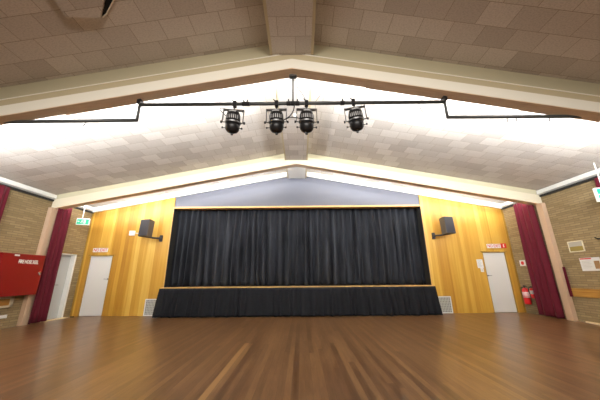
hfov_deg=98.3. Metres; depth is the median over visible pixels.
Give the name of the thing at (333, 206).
trim
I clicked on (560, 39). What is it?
ceiling
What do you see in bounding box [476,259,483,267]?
paper notice
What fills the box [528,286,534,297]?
fire extinguisher
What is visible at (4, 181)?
trim
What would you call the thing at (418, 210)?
trim
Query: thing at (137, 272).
wall
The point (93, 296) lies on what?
door
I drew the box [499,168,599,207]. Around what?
trim
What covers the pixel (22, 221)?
wall
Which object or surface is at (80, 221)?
exit sign
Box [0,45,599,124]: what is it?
rafter
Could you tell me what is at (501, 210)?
trim
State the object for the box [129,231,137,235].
junction box
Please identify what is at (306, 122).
spotlight
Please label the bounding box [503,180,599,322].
wall
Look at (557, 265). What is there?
wall column
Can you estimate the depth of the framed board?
6.93 m
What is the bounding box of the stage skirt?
[152,286,442,317]
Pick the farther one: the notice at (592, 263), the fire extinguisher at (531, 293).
the fire extinguisher at (531, 293)
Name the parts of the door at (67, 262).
frame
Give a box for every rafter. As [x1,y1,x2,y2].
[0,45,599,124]
[52,154,541,208]
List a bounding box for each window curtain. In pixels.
[0,185,10,220]
[28,208,72,323]
[513,203,565,318]
[594,178,599,187]
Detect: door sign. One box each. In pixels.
[93,248,107,251]
[486,244,500,247]
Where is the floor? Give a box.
[0,312,599,399]
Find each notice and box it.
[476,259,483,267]
[567,240,585,251]
[579,257,599,270]
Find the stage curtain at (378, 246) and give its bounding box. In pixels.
[169,208,425,286]
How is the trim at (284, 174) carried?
attached to the wall at (137, 272)
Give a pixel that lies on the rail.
(578, 292)
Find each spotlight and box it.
[220,99,244,135]
[264,99,288,134]
[294,99,318,134]
[344,97,368,132]
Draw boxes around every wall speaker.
[138,219,162,241]
[431,216,455,238]
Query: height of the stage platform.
0.925 m
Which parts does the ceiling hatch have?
opening trim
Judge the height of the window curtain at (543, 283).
3.585 m
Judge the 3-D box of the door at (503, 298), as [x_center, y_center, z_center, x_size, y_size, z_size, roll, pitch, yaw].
[7.022,2.860,9.169,0.931,2.068,0.146,-1,-16,0]
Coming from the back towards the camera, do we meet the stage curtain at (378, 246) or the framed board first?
the stage curtain at (378, 246)
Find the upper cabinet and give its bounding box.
[0,252,45,296]
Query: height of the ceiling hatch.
0.235 m
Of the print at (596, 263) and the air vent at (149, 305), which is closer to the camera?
the print at (596, 263)
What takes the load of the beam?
attached to the ceiling
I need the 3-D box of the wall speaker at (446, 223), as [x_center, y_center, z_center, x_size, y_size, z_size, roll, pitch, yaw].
[5.133,1.009,9.353,0.366,0.717,0.750,5,-17,-18]
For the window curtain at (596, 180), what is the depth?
6.60 m
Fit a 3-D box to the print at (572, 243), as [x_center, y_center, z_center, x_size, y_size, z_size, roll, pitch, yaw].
[7.663,1.227,7.220,0.010,0.126,0.366,-1,-16,0]
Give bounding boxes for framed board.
[0,296,14,307]
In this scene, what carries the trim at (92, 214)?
attached to the wall at (137, 272)
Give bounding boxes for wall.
[0,189,91,328]
[72,177,524,316]
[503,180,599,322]
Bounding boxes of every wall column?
[16,207,57,325]
[536,203,578,320]
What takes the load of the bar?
hanging from the rafter at (102, 90)
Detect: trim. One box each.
[0,177,94,210]
[70,214,93,315]
[92,172,501,212]
[163,205,431,286]
[164,207,431,286]
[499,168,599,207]
[501,210,526,312]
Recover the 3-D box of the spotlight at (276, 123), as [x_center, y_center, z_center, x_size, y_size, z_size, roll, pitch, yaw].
[-0.398,-1.400,4.395,0.363,0.623,0.274,-12,-20,35]
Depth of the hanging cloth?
7.40 m
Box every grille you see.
[138,219,149,235]
[444,217,455,232]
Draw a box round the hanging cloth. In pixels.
[562,267,573,296]
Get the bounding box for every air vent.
[143,299,155,315]
[438,296,452,312]
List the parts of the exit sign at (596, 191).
hanging rod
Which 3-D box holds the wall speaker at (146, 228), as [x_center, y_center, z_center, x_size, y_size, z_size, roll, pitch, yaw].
[-5.353,1.108,9.368,0.365,0.717,0.759,-6,-17,19]
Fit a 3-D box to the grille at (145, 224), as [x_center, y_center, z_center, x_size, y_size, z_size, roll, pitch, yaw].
[-5.467,0.963,9.084,0.346,0.570,0.018,-4,-20,12]
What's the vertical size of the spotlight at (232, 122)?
0.624 m
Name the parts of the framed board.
board panel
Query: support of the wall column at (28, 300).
on the floor
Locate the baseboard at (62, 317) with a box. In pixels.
[30,317,67,323]
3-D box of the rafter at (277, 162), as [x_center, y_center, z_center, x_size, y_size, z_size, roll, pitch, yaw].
[-0.120,-0.688,8.594,15.548,1.923,0.240,-1,-16,0]
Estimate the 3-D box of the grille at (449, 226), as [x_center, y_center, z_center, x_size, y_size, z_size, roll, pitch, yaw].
[5.238,0.863,9.069,0.346,0.570,0.018,3,-20,-11]
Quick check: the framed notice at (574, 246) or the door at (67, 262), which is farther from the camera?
the door at (67, 262)
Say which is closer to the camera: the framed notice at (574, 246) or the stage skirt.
the framed notice at (574, 246)
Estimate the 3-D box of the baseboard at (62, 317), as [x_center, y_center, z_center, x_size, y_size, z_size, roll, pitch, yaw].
[-7.779,3.339,6.724,0.160,0.030,3.920,-1,-16,0]
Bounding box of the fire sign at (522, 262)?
[519,260,525,265]
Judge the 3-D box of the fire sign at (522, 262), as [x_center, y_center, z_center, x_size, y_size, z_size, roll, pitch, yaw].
[7.674,2.174,8.949,0.010,0.190,0.240,-1,-16,0]
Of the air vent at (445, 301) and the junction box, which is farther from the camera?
the junction box
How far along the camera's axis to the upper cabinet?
6.99 m
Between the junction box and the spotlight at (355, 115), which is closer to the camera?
the spotlight at (355, 115)
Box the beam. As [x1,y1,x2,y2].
[263,0,315,177]
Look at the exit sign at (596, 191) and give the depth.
6.25 m
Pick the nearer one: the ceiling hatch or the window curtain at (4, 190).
the ceiling hatch
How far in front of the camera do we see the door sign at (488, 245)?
9.44 m
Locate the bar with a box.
[3,74,581,125]
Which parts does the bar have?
rod plate, hanger rod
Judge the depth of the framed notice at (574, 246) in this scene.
7.19 m
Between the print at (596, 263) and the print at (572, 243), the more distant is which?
the print at (572, 243)
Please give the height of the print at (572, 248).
0.126 m
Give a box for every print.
[568,241,581,246]
[570,246,583,250]
[594,261,599,268]
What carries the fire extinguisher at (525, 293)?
attached to the wall at (573, 212)
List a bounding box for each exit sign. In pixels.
[76,205,90,224]
[592,163,599,201]
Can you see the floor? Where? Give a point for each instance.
(497, 355)
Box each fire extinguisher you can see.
[520,285,531,303]
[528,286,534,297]
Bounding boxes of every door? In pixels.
[47,252,76,318]
[77,255,114,316]
[481,251,518,312]
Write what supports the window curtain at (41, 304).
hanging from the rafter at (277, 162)
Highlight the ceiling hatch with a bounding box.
[54,0,113,17]
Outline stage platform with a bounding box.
[160,284,434,316]
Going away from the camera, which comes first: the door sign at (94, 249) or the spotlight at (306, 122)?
the spotlight at (306, 122)
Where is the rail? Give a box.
[571,288,599,297]
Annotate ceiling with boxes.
[0,0,599,206]

